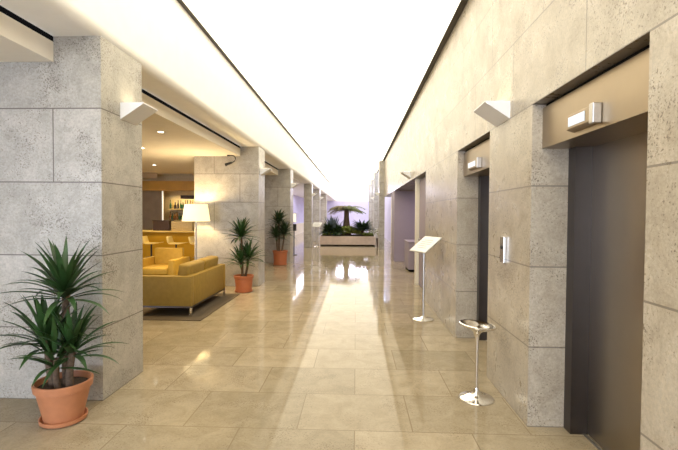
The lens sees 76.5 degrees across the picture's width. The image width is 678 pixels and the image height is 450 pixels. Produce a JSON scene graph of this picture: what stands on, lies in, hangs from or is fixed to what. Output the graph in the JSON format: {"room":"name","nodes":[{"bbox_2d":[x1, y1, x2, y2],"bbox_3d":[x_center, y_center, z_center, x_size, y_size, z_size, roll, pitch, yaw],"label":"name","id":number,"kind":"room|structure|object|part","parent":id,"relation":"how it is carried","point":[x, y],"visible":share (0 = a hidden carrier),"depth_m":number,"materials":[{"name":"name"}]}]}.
{"room":"lobby","nodes":[
{"label":"lobby","id":0,"kind":"room"},
{"bbox_2d":[0,12,277,174],"bbox_3d":[-5.703,-1.521,5.494,6.750,0.165,20.600,0,1,2],"label":"ceiling","id":1,"kind":"structure","parent":0,"point":[173,151],"depth_m":6.77,"materials":[{"name":"paint"}]},
{"bbox_2d":[142,172,156,177],"bbox_3d":[-7.256,-1.548,13.063,3.050,0.170,1.000,0,1,2],"label":"trim","id":2,"kind":"structure","parent":1,"relation":"attached to","point":[144,174],"depth_m":13.36,"materials":[{"name":"brown wood"}]},
{"bbox_2d":[225,155,235,165],"bbox_3d":[-2.347,-1.391,9.289,0.243,0.243,0.070,0,1,2],"label":"gooseneck lamp","id":3,"kind":"object","parent":1,"relation":"attached to","point":[228,163],"visible":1,"depth_m":9.27,"materials":[{"name":"black metal"}]},
{"bbox_2d":[0,0,335,199],"bbox_3d":[-1.541,-2.539,20.021,0.410,1.120,50.000,0,1,2],"label":"ceiling","id":4,"kind":"structure","parent":0,"point":[182,67],"depth_m":5.31,"materials":[{"name":"white paint"}]},
{"bbox_2d":[0,5,277,169],"bbox_3d":[-2.430,-1.626,5.362,0.100,0.100,20.600,0,1,2],"label":"trim","id":5,"kind":"structure","parent":4,"relation":"attached to","point":[5,11],"depth_m":3.67,"materials":[{"name":"black metal"}]},
{"bbox_2d":[177,0,335,189],"bbox_3d":[-1.308,-3.061,19.999,0.060,0.072,50.000,0,1,2],"label":"trim","id":6,"kind":"structure","parent":4,"relation":"attached to","point":[181,2],"depth_m":7.17,"materials":[{"name":"brown metal"}]},
{"bbox_2d":[142,174,193,180],"bbox_3d":[-5.891,-1.514,14.061,5.700,0.270,0.100,0,1,2],"label":"wall","id":7,"kind":"structure","parent":0,"point":[160,177],"depth_m":13.99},
{"bbox_2d":[142,181,193,190],"bbox_3d":[-5.902,-1.253,13.818,5.700,0.300,0.300,0,1,2],"label":"trim","id":8,"kind":"structure","parent":7,"relation":"attached to","point":[146,185],"depth_m":13.65,"materials":[{"name":"orange wood"}]},
{"bbox_2d":[163,191,193,219],"bbox_3d":[-5.815,-0.364,15.938,5.720,3.080,0.200,0,1,2],"label":"wall","id":9,"kind":"structure","parent":0,"point":[166,194],"depth_m":15.85,"materials":[{"name":"beige paint"}]},
{"bbox_2d":[293,195,303,223],"bbox_3d":[-3.596,-0.708,30.558,0.200,3.080,29.200,0,1,2],"label":"wall","id":10,"kind":"structure","parent":0,"point":[298,202],"depth_m":35.18,"materials":[{"name":"purple paint"}]},
{"bbox_2d":[295,223,303,234],"bbox_3d":[-3.472,0.408,30.580,0.060,0.850,29.200,0,1,2],"label":"trim","id":11,"kind":"structure","parent":10,"relation":"attached to","point":[300,226],"depth_m":35.41,"materials":[{"name":"beige paint"}]},
{"bbox_2d":[0,230,603,449],"bbox_3d":[-2.068,1.196,20.132,12.900,0.200,50.000,0,1,2],"label":"floor","id":12,"kind":"structure","parent":0,"point":[328,352],"depth_m":4.14,"materials":[{"name":"beige tile"}]},
{"bbox_2d":[0,236,126,428],"bbox_3d":[-2.094,0.797,3.262,0.976,1.421,0.775,0,1,2],"label":"dracaena","id":13,"kind":"object","parent":12,"relation":"on","point":[61,397],"visible":1,"depth_m":3.22,"materials":[{"name":"plant"}]},
{"bbox_3d":[-2.195,0.748,3.254,0.753,0.511,0.737,0,1,2],"label":"crown","id":14,"kind":"part","parent":13,"relation":"part of","materials":[{"name":"green plant"}]},
{"bbox_3d":[-2.123,0.879,3.201,0.657,0.473,0.554,1,1,16],"label":"crown","id":15,"kind":"part","parent":13,"relation":"part of","materials":[{"name":"green plant"}]},
{"bbox_3d":[-2.130,0.382,3.257,0.847,0.590,0.724,0,1,2],"label":"crown","id":16,"kind":"part","parent":13,"relation":"part of","materials":[{"name":"green plant"}]},
{"bbox_2d":[31,370,93,424],"bbox_3d":[-2.125,1.338,3.320,0.408,0.293,0.408,0,1,2],"label":"pot","id":17,"kind":"object","parent":13,"relation":"attached to","point":[62,402],"depth_m":3.21,"materials":[{"name":"ceramic"}]},
{"bbox_3d":[-2.017,0.839,3.241,0.788,0.530,0.697,0,1,2],"label":"crown","id":18,"kind":"part","parent":13,"relation":"part of","materials":[{"name":"green plant"}]},
{"bbox_2d":[0,36,142,400],"bbox_3d":[-2.707,-0.054,4.005,1.435,3.080,0.690,0,1,2],"label":"pillar","id":19,"kind":"structure","parent":12,"relation":"on","point":[70,166],"depth_m":3.66,"materials":[{"name":"stone"}]},
{"bbox_2d":[120,102,157,124],"bbox_3d":[-1.873,-1.044,4.038,0.215,0.157,0.280,0,1,2],"label":"wall sconce","id":20,"kind":"object","parent":19,"relation":"attached to","point":[134,113],"visible":1,"depth_m":3.96,"materials":[{"name":"paint"}]},
{"bbox_2d":[142,236,161,256],"bbox_3d":[-5.707,0.793,13.162,0.538,0.904,0.420,0,1,-3],"label":"bar stool","id":21,"kind":"object","parent":12,"relation":"on","point":[145,240],"visible":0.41,"depth_m":13.14,"materials":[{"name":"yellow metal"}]},
{"bbox_3d":[-5.923,0.446,13.141,0.102,0.212,0.380,0,1,-3],"label":"backrest","id":22,"kind":"part","parent":21,"relation":"part of","materials":[{"name":"beige leather"}]},
{"bbox_3d":[-5.673,0.550,13.158,0.472,0.046,0.420,0,1,-3],"label":"seat","id":23,"kind":"part","parent":21,"relation":"part of","materials":[{"name":"beige leather"}]},
{"bbox_2d":[142,191,162,229],"bbox_3d":[-6.958,-0.039,15.240,1.495,2.450,0.100,0,1,2],"label":"screen","id":24,"kind":"object","parent":12,"relation":"on","point":[152,201],"visible":0.18,"depth_m":15.16,"materials":[{"name":"brown wood"}]},
{"bbox_2d":[143,248,189,274],"bbox_3d":[-3.956,0.942,9.624,0.910,0.800,0.890,0,1,2],"label":"armchair","id":25,"kind":"object","parent":12,"relation":"on","point":[166,261],"visible":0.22,"depth_m":9.67,"materials":[{"name":"yellow fabric"}]},
{"bbox_3d":[-4.346,0.964,9.645,0.130,0.450,0.880,0,1,2],"label":"armrest","id":26,"kind":"part","parent":25,"relation":"part of","materials":[{"name":"yellow fabric"}]},
{"bbox_2d":[143,264,167,274],"bbox_3d":[-3.959,0.987,9.553,0.640,0.148,0.745,0,1,2],"label":"seat cushion","id":27,"kind":"object","parent":25,"relation":"on","point":[148,269],"depth_m":9.19,"materials":[{"name":"yellow fabric"}]},
{"bbox_3d":[-3.941,0.858,9.997,0.650,0.650,0.140,0,1,2],"label":"backrest","id":28,"kind":"part","parent":25,"relation":"part of","materials":[{"name":"yellow leather"}]},
{"bbox_3d":[-3.566,0.969,9.615,0.130,0.450,0.880,0,1,2],"label":"armrest","id":29,"kind":"part","parent":25,"relation":"part of","materials":[{"name":"yellow fabric"}]},
{"bbox_2d":[142,230,193,260],"bbox_3d":[-6.305,0.695,14.111,4.400,1.045,0.660,0,1,2],"label":"bar counter","id":30,"kind":"object","parent":12,"relation":"on","point":[153,236],"depth_m":13.80,"materials":[{"name":"yellow"}]},
{"bbox_2d":[152,220,173,230],"bbox_3d":[-5.733,0.011,14.022,0.570,0.335,0.320,0,1,2],"label":"box","id":31,"kind":"object","parent":30,"relation":"on","point":[158,225],"visible":0.89,"depth_m":13.87,"materials":[{"name":"brown wood"}]},
{"bbox_2d":[142,230,193,231],"bbox_3d":[-6.302,0.196,14.099,4.400,0.045,0.660,0,1,2],"label":"countertop","id":32,"kind":"structure","parent":30,"relation":"on","point":[142,230],"depth_m":13.74,"materials":[{"name":"beige wood"}]},
{"bbox_2d":[171,221,193,230],"bbox_3d":[-5.055,0.034,13.966,0.684,0.300,0.280,0,1,2],"label":"crate","id":33,"kind":"object","parent":30,"relation":"on","point":[183,226],"visible":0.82,"depth_m":13.83,"materials":[{"name":"beige wood"}]},
{"bbox_2d":[166,236,187,247],"bbox_3d":[-4.938,0.798,13.130,0.538,0.904,0.420,0,1,-1],"label":"bar stool","id":34,"kind":"object","parent":12,"relation":"on","point":[169,238],"visible":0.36,"depth_m":13.05,"materials":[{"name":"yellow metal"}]},
{"bbox_3d":[-5.154,0.451,13.119,0.102,0.212,0.380,0,1,-1],"label":"backrest","id":35,"kind":"part","parent":34,"relation":"part of","materials":[{"name":"beige leather"}]},
{"bbox_2d":[168,193,193,223],"bbox_3d":[-5.063,-0.035,15.641,2.250,2.445,0.350,0,1,2],"label":"shelving","id":36,"kind":"object","parent":12,"relation":"on","point":[174,196],"visible":0.11,"depth_m":15.79,"materials":[{"name":"white"}]},
{"bbox_2d":[181,195,193,198],"bbox_3d":[-4.774,-0.980,15.206,1.550,0.120,0.350,0,1,2],"label":"glass rack","id":37,"kind":"object","parent":36,"relation":"attached to","point":[182,196],"visible":0.44,"depth_m":15.05,"materials":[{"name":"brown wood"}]},
{"bbox_2d":[143,293,238,320],"bbox_3d":[-4.165,1.385,7.571,4.300,0.012,2.170,0,1,2],"label":"rug","id":38,"kind":"object","parent":12,"relation":"on","point":[207,307],"visible":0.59,"depth_m":6.98,"materials":[{"name":"brown carpet"}]},
{"bbox_2d":[143,256,224,316],"bbox_3d":[-2.659,0.993,7.497,0.850,0.793,1.720,0,1,2],"label":"sofa","id":39,"kind":"object","parent":38,"relation":"on","point":[196,281],"visible":0.84,"depth_m":6.65,"materials":[{"name":"yellow fabric"}]},
{"bbox_3d":[-2.686,1.021,6.693,0.840,0.465,0.110,0,1,2],"label":"armrest","id":40,"kind":"part","parent":39,"relation":"part of","materials":[{"name":"yellow leather"}]},
{"bbox_3d":[-2.656,1.247,7.503,0.834,0.025,1.714,0,1,2],"label":"frame","id":41,"kind":"part","parent":39,"relation":"part of","materials":[{"name":"grey metal"}]},
{"bbox_2d":[178,260,204,275],"bbox_3d":[-2.442,0.791,7.113,0.207,0.369,0.740,0,1,2],"label":"cushion","id":42,"kind":"object","parent":39,"relation":"on","point":[193,267],"depth_m":6.90,"materials":[{"name":"yellow fabric"}]},
{"bbox_3d":[-2.292,1.004,7.483,0.115,0.465,1.500,0,1,2],"label":"backrest","id":43,"kind":"part","parent":39,"relation":"part of","materials":[{"name":"yellow fabric"}]},
{"bbox_2d":[198,256,217,268],"bbox_3d":[-2.413,0.773,7.860,0.207,0.369,0.740,0,1,2],"label":"cushion","id":44,"kind":"object","parent":39,"relation":"on","point":[210,261],"depth_m":7.78,"materials":[{"name":"yellow fabric"}]},
{"bbox_2d":[188,236,193,257],"bbox_3d":[-4.259,0.803,13.102,0.537,0.904,0.420,0,1,2],"label":"bar stool","id":45,"kind":"object","parent":12,"relation":"on","point":[191,239],"visible":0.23,"depth_m":12.97,"materials":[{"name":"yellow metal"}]},
{"bbox_3d":[-4.474,0.455,13.102,0.102,0.212,0.380,0,1,2],"label":"backrest","id":46,"kind":"part","parent":45,"relation":"part of","materials":[{"name":"beige leather"}]},
{"bbox_2d":[182,204,209,259],"bbox_3d":[-3.036,0.459,9.141,0.580,1.800,0.580,0,1,2],"label":"floor lamp","id":47,"kind":"object","parent":12,"relation":"on","point":[191,212],"visible":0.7,"depth_m":8.91,"materials":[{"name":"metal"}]},
{"bbox_3d":[-3.032,-0.261,9.123,0.580,0.360,0.580,0,1,2],"label":"lamp shade","id":48,"kind":"part","parent":47,"relation":"part of","materials":[{"name":"beige fabric"}]},
{"bbox_2d":[194,147,264,285],"bbox_3d":[-2.477,-0.195,9.814,1.435,3.080,0.620,0,1,2],"label":"pillar","id":49,"kind":"structure","parent":12,"relation":"on","point":[234,190],"depth_m":9.50,"materials":[{"name":"stone"}]},
{"bbox_2d":[260,168,271,175],"bbox_3d":[-1.648,-1.196,9.727,0.215,0.157,0.280,0,1,2],"label":"wall sconce","id":50,"kind":"object","parent":49,"relation":"attached to","point":[263,171],"visible":1,"depth_m":9.59,"materials":[{"name":"paint"}]},
{"bbox_2d":[222,216,268,292],"bbox_3d":[-1.943,0.596,8.823,0.971,1.554,0.874,1,1,14],"label":"dracaena","id":51,"kind":"object","parent":12,"relation":"on","point":[243,282],"visible":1,"depth_m":8.76,"materials":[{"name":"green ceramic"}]},
{"bbox_3d":[-2.010,0.630,8.760,0.785,0.530,0.700,1,1,16],"label":"crown","id":52,"kind":"part","parent":51,"relation":"part of","materials":[{"name":"green plant"}]},
{"bbox_3d":[-2.005,0.118,8.833,0.884,0.599,0.825,0,1,2],"label":"crown","id":53,"kind":"part","parent":51,"relation":"part of","materials":[{"name":"green plant"}]},
{"bbox_2d":[234,274,253,290],"bbox_3d":[-1.961,1.191,8.856,0.408,0.318,0.408,0,1,2],"label":"pot","id":54,"kind":"object","parent":51,"relation":"attached to","point":[243,282],"depth_m":8.71,"materials":[{"name":"orange ceramic"}]},
{"bbox_3d":[-1.863,0.537,8.865,0.880,0.618,0.801,0,1,2],"label":"crown","id":55,"kind":"part","parent":51,"relation":"part of","materials":[{"name":"green plant"}]},
{"bbox_2d":[264,169,292,262],"bbox_3d":[-2.295,-0.306,14.409,1.435,3.080,0.620,0,1,2],"label":"pillar","id":56,"kind":"structure","parent":12,"relation":"on","point":[278,190],"depth_m":14.08,"materials":[{"name":"stone"}]},
{"bbox_2d":[266,208,296,265],"bbox_3d":[-1.828,0.361,13.535,1.021,1.795,0.945,0,1,2],"label":"dracaena","id":57,"kind":"object","parent":12,"relation":"on","point":[280,256],"visible":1,"depth_m":13.44,"materials":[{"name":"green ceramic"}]},
{"bbox_3d":[-1.966,0.248,13.419,0.750,0.618,0.769,1,1,20],"label":"crown","id":58,"kind":"part","parent":57,"relation":"part of","materials":[{"name":"green plant"}]},
{"bbox_2d":[272,250,287,263],"bbox_3d":[-1.855,1.017,13.562,0.490,0.438,0.490,0,1,2],"label":"pot","id":59,"kind":"object","parent":57,"relation":"attached to","point":[280,256],"depth_m":13.38,"materials":[{"name":"orange ceramic"}]},
{"bbox_3d":[-1.878,-0.245,13.558,0.865,0.585,0.874,0,1,2],"label":"crown","id":60,"kind":"part","parent":57,"relation":"part of","materials":[{"name":"green plant"}]},
{"bbox_3d":[-1.731,0.152,13.548,0.832,0.688,0.830,0,1,2],"label":"crown","id":61,"kind":"part","parent":57,"relation":"part of","materials":[{"name":"green plant"}]},
{"bbox_2d":[293,224,296,254],"bbox_3d":[-1.762,0.568,16.851,0.260,1.220,0.260,0,1,2],"label":"stand","id":62,"kind":"object","parent":12,"relation":"on","point":[294,225],"visible":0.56,"depth_m":16.84,"materials":[{"name":"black metal"}]},
{"bbox_3d":[-1.763,0.693,16.855,0.040,0.930,0.040,0,1,2],"label":"post","id":63,"kind":"part","parent":62,"relation":"part of","materials":[{"name":"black metal"}]},
{"bbox_2d":[304,184,312,246],"bbox_3d":[-1.504,-0.465,21.121,0.385,3.080,0.500,0,1,2],"label":"pillar","id":64,"kind":"structure","parent":12,"relation":"on","point":[308,188],"depth_m":20.88,"materials":[{"name":"stone"}]},
{"bbox_2d":[313,189,319,240],"bbox_3d":[-1.362,-0.574,25.617,0.455,3.080,0.500,0,1,2],"label":"pillar","id":65,"kind":"structure","parent":12,"relation":"on","point":[316,199],"depth_m":25.36,"materials":[{"name":"stone"}]},
{"bbox_2d":[312,222,321,246],"bbox_3d":[-1.097,0.473,21.278,0.460,1.202,0.314,1,2,22],"label":"stand","id":66,"kind":"object","parent":12,"relation":"on","point":[315,224],"visible":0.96,"depth_m":21.27,"materials":[{"name":"silver metal"}]},
{"bbox_2d":[320,194,326,235],"bbox_3d":[-1.179,-0.717,31.513,0.555,3.080,0.500,0,1,2],"label":"pillar","id":67,"kind":"structure","parent":12,"relation":"on","point":[323,202],"depth_m":31.25,"materials":[{"name":"stone"}]},
{"bbox_2d":[320,234,375,245],"bbox_3d":[0.473,0.788,22.825,2.840,0.515,1.900,0,1,2],"label":"planter box","id":68,"kind":"object","parent":12,"relation":"on","point":[353,239],"visible":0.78,"depth_m":21.89,"materials":[{"name":"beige stone"}]},
{"bbox_2d":[319,222,333,233],"bbox_3d":[-0.584,0.189,22.145,1.058,0.729,1.074,0,1,2],"label":"leafy shrub","id":69,"kind":"object","parent":68,"relation":"in","point":[326,227],"visible":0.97,"depth_m":21.98,"materials":[{"name":"green plant"}]},
{"bbox_2d":[323,215,343,234],"bbox_3d":[-0.290,0.000,22.440,1.235,1.178,1.407,-1,2,-43],"label":"agave","id":70,"kind":"object","parent":68,"relation":"in","point":[332,221],"visible":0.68,"depth_m":22.13,"materials":[{"name":"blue plant"}]},
{"bbox_2d":[331,224,345,235],"bbox_3d":[-0.104,0.240,22.115,0.969,0.707,0.933,0,2,-22],"label":"leafy shrub","id":71,"kind":"object","parent":68,"relation":"in","point":[338,226],"visible":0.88,"depth_m":21.96,"materials":[{"name":"green plant"}]},
{"bbox_2d":[328,205,365,234],"bbox_3d":[0.418,-0.240,22.802,2.078,1.592,1.982,1,2,29],"label":"palm tree","id":72,"kind":"object","parent":68,"relation":"in","point":[347,209],"visible":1,"depth_m":22.59,"materials":[{"name":"green plant"}]},
{"bbox_3d":[-0.014,-0.775,22.801,1.186,0.495,1.915,0,1,2],"label":"frond crown","id":73,"kind":"part","parent":72,"relation":"part of","materials":[{"name":"green plant"}]},
{"bbox_3d":[0.819,-0.792,22.747,1.225,0.480,2.041,0,1,2],"label":"frond crown","id":74,"kind":"part","parent":72,"relation":"part of","materials":[{"name":"green plant"}]},
{"bbox_2d":[322,225,374,235],"bbox_3d":[0.486,0.253,22.773,2.842,0.542,1.981,0,1,2],"label":"ground cover","id":75,"kind":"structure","parent":68,"relation":"on","point":[347,229],"depth_m":22.04,"materials":[{"name":"green plant"}]},
{"bbox_2d":[350,219,374,232],"bbox_3d":[1.237,0.048,22.066,1.511,0.721,1.553,0,1,2],"label":"cycad","id":76,"kind":"object","parent":75,"relation":"on","point":[359,226],"visible":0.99,"depth_m":21.86,"materials":[{"name":"green plant"}]},
{"bbox_2d":[368,185,370,231],"bbox_3d":[2.644,-1.333,36.402,0.260,4.120,0.600,0,1,2],"label":"pilaster","id":77,"kind":"object","parent":12,"relation":"on","point":[369,185],"visible":0.43,"depth_m":36.09,"materials":[{"name":"stone"}]},
{"bbox_2d":[370,180,373,232],"bbox_3d":[2.438,-1.208,31.208,0.260,4.120,0.600,0,1,2],"label":"pilaster","id":78,"kind":"object","parent":12,"relation":"on","point":[372,181],"visible":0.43,"depth_m":30.90,"materials":[{"name":"stone"}]},
{"bbox_2d":[373,172,378,237],"bbox_3d":[2.229,-1.079,25.914,0.260,4.120,0.600,0,1,2],"label":"pilaster","id":79,"kind":"object","parent":12,"relation":"on","point":[376,174],"visible":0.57,"depth_m":25.61,"materials":[{"name":"stone"}]},
{"bbox_2d":[378,160,384,248],"bbox_3d":[2.008,-0.944,20.320,0.260,4.120,0.600,0,1,2],"label":"pilaster","id":80,"kind":"object","parent":12,"relation":"on","point":[381,199],"visible":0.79,"depth_m":20.03,"materials":[{"name":"stone"}]},
{"bbox_2d":[404,240,414,271],"bbox_3d":[2.269,0.883,12.545,0.640,0.850,1.040,0,1,2],"label":"base cabinet","id":81,"kind":"object","parent":12,"relation":"on","point":[409,260],"visible":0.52,"depth_m":12.07,"materials":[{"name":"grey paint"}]},
{"bbox_2d":[414,179,420,283],"bbox_3d":[2.326,0.157,9.918,1.130,2.430,0.130,0,1,2],"label":"wall pier","id":82,"kind":"object","parent":12,"relation":"on","point":[417,181],"visible":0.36,"depth_m":9.88,"materials":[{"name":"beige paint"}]},
{"bbox_2d":[409,236,441,321],"bbox_3d":[1.295,0.814,6.588,0.323,1.266,0.513,0,1,-20],"label":"stand","id":83,"kind":"object","parent":12,"relation":"on","point":[426,243],"visible":1,"depth_m":6.56,"materials":[{"name":"silver metal"}]},
{"bbox_3d":[1.323,0.298,6.584,0.271,0.235,0.513,0,1,-20],"label":"board frame","id":84,"kind":"part","parent":83,"relation":"part of","materials":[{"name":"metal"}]},
{"bbox_2d":[459,319,496,405],"bbox_3d":[1.205,1.181,3.745,0.314,0.671,0.316,0,1,2],"label":"ashtray","id":85,"kind":"object","parent":12,"relation":"on","point":[475,397],"visible":1,"depth_m":3.73,"materials":[{"name":"silver metal"}]},
{"bbox_2d":[459,319,496,336],"bbox_3d":[1.207,0.907,3.738,0.314,0.123,0.316,0,1,2],"label":"tray","id":86,"kind":"object","parent":85,"relation":"on","point":[476,326],"depth_m":3.75,"materials":[{"name":"silver metal"}]},
{"bbox_2d":[293,178,331,200],"bbox_3d":[-2.412,-2.249,30.474,2.150,0.060,29.200,0,1,2],"label":"ceiling","id":87,"kind":"structure","parent":0,"point":[298,190],"depth_m":25.38,"materials":[{"name":"white paint"}]},
{"bbox_2d":[183,0,460,189],"bbox_3d":[0.373,-3.055,19.933,3.305,0.060,50.000,0,1,2],"label":"ceiling","id":88,"kind":"structure","parent":0,"point":[342,77],"depth_m":7.11,"materials":[{"name":"white paint"}]},
{"bbox_2d":[327,190,368,226],"bbox_3d":[1.085,-1.664,45.066,8.600,4.340,0.200,0,1,2],"label":"wall","id":89,"kind":"structure","parent":0,"point":[364,204],"depth_m":44.94,"materials":[{"name":"purple paint"}]},
{"bbox_2d":[384,197,390,242],"bbox_3d":[3.292,-1.214,31.274,0.100,4.140,27.200,0,1,2],"label":"wall","id":90,"kind":"structure","parent":0,"point":[387,227],"depth_m":27.19,"materials":[{"name":"purple paint"}]},
{"bbox_2d":[391,194,391,226],"bbox_3d":[2.623,-0.006,16.664,1.070,2.430,1.700,0,1,2],"label":"wall","id":91,"kind":"structure","parent":0,"point":[391,194],"depth_m":17.35,"materials":[{"name":"beige paint"}]},
{"bbox_2d":[391,191,414,261],"bbox_3d":[2.507,0.027,15.268,1.190,2.430,1.100,0,1,2],"label":"wall","id":92,"kind":"structure","parent":0,"point":[403,202],"depth_m":14.73,"materials":[{"name":"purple paint"}]},
{"bbox_2d":[487,104,568,426],"bbox_3d":[2.051,0.307,3.720,1.190,2.430,1.020,0,1,2],"label":"wall","id":93,"kind":"structure","parent":0,"point":[528,182],"depth_m":3.26,"materials":[{"name":"stone"}]},
{"bbox_2d":[384,0,677,449],"bbox_3d":[2.204,-0.639,7.455,1.190,4.140,25.100,0,1,2],"label":"wall","id":94,"kind":"structure","parent":0,"point":[523,53],"depth_m":3.18,"materials":[{"name":"stone"}]},
{"bbox_2d":[400,171,410,178],"bbox_3d":[1.626,-1.216,10.518,0.215,0.157,0.360,0,1,2],"label":"wall sconce","id":95,"kind":"object","parent":94,"relation":"attached to","point":[407,174],"visible":1,"depth_m":10.34,"materials":[{"name":"paint"}]},
{"bbox_2d":[368,0,467,189],"bbox_3d":[2.079,-3.043,19.866,0.110,0.060,50.000,0,1,2],"label":"trim","id":96,"kind":"structure","parent":94,"relation":"attached to","point":[462,4],"depth_m":6.98,"materials":[{"name":"brown metal"}]},
{"bbox_2d":[418,177,425,286],"bbox_3d":[1.804,0.186,8.993,0.100,2.390,1.720,0,1,2],"label":"wall","id":97,"kind":"structure","parent":94,"relation":"in","point":[422,207],"depth_m":9.46,"materials":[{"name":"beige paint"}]},
{"bbox_2d":[463,137,489,340],"bbox_3d":[1.990,0.278,4.903,0.825,2.431,1.340,0,1,2],"label":"door","id":98,"kind":"structure","parent":94,"relation":"in","point":[482,149],"depth_m":5.47,"materials":[{"name":"grey metal"}]},
{"bbox_2d":[468,157,481,170],"bbox_3d":[1.560,-0.698,4.962,0.052,0.118,0.430,0,1,2],"label":"indicator","id":99,"kind":"object","parent":98,"relation":"attached to","point":[476,163],"visible":1,"depth_m":4.85,"materials":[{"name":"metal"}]},
{"bbox_3d":[1.564,-0.698,4.977,0.045,0.108,0.400,0,1,2],"label":"casing","id":100,"kind":"part","parent":99,"relation":"part of","materials":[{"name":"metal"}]},
{"bbox_2d":[473,101,509,126],"bbox_3d":[1.362,-0.995,3.856,0.215,0.157,0.360,0,1,2],"label":"wall sconce","id":101,"kind":"object","parent":94,"relation":"attached to","point":[495,113],"visible":1,"depth_m":3.75,"materials":[{"name":"paint"}]},
{"bbox_2d":[500,236,505,262],"bbox_3d":[1.442,0.216,3.792,0.034,0.230,0.100,0,1,2],"label":"plate","id":102,"kind":"object","parent":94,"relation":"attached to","point":[502,238],"visible":1,"depth_m":3.77,"materials":[{"name":"silver metal"}]},
{"bbox_2d":[542,44,649,449],"bbox_3d":[1.898,0.334,2.576,0.825,2.431,1.280,0,1,2],"label":"door","id":103,"kind":"structure","parent":94,"relation":"in","point":[607,167],"depth_m":2.85,"materials":[{"name":"grey metal"}]},
{"bbox_2d":[567,102,601,132],"bbox_3d":[1.466,-0.641,2.589,0.052,0.118,0.320,0,1,2],"label":"indicator","id":104,"kind":"object","parent":103,"relation":"attached to","point":[591,115],"visible":1,"depth_m":2.53,"materials":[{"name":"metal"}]},
{"bbox_3d":[1.471,-0.640,2.604,0.045,0.108,0.290,0,1,2],"label":"casing","id":105,"kind":"part","parent":104,"relation":"part of","materials":[{"name":"metal"}]},
{"bbox_3d":[1.788,1.546,2.610,0.050,0.005,1.080,0,1,2],"label":"sill","id":106,"kind":"part","parent":103,"relation":"part of","materials":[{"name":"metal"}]},
{"bbox_3d":[1.825,0.485,2.582,0.040,2.114,1.080,0,1,2],"label":"panel","id":107,"kind":"part","parent":103,"relation":"part of","materials":[{"name":"brown metal"}]}
]}

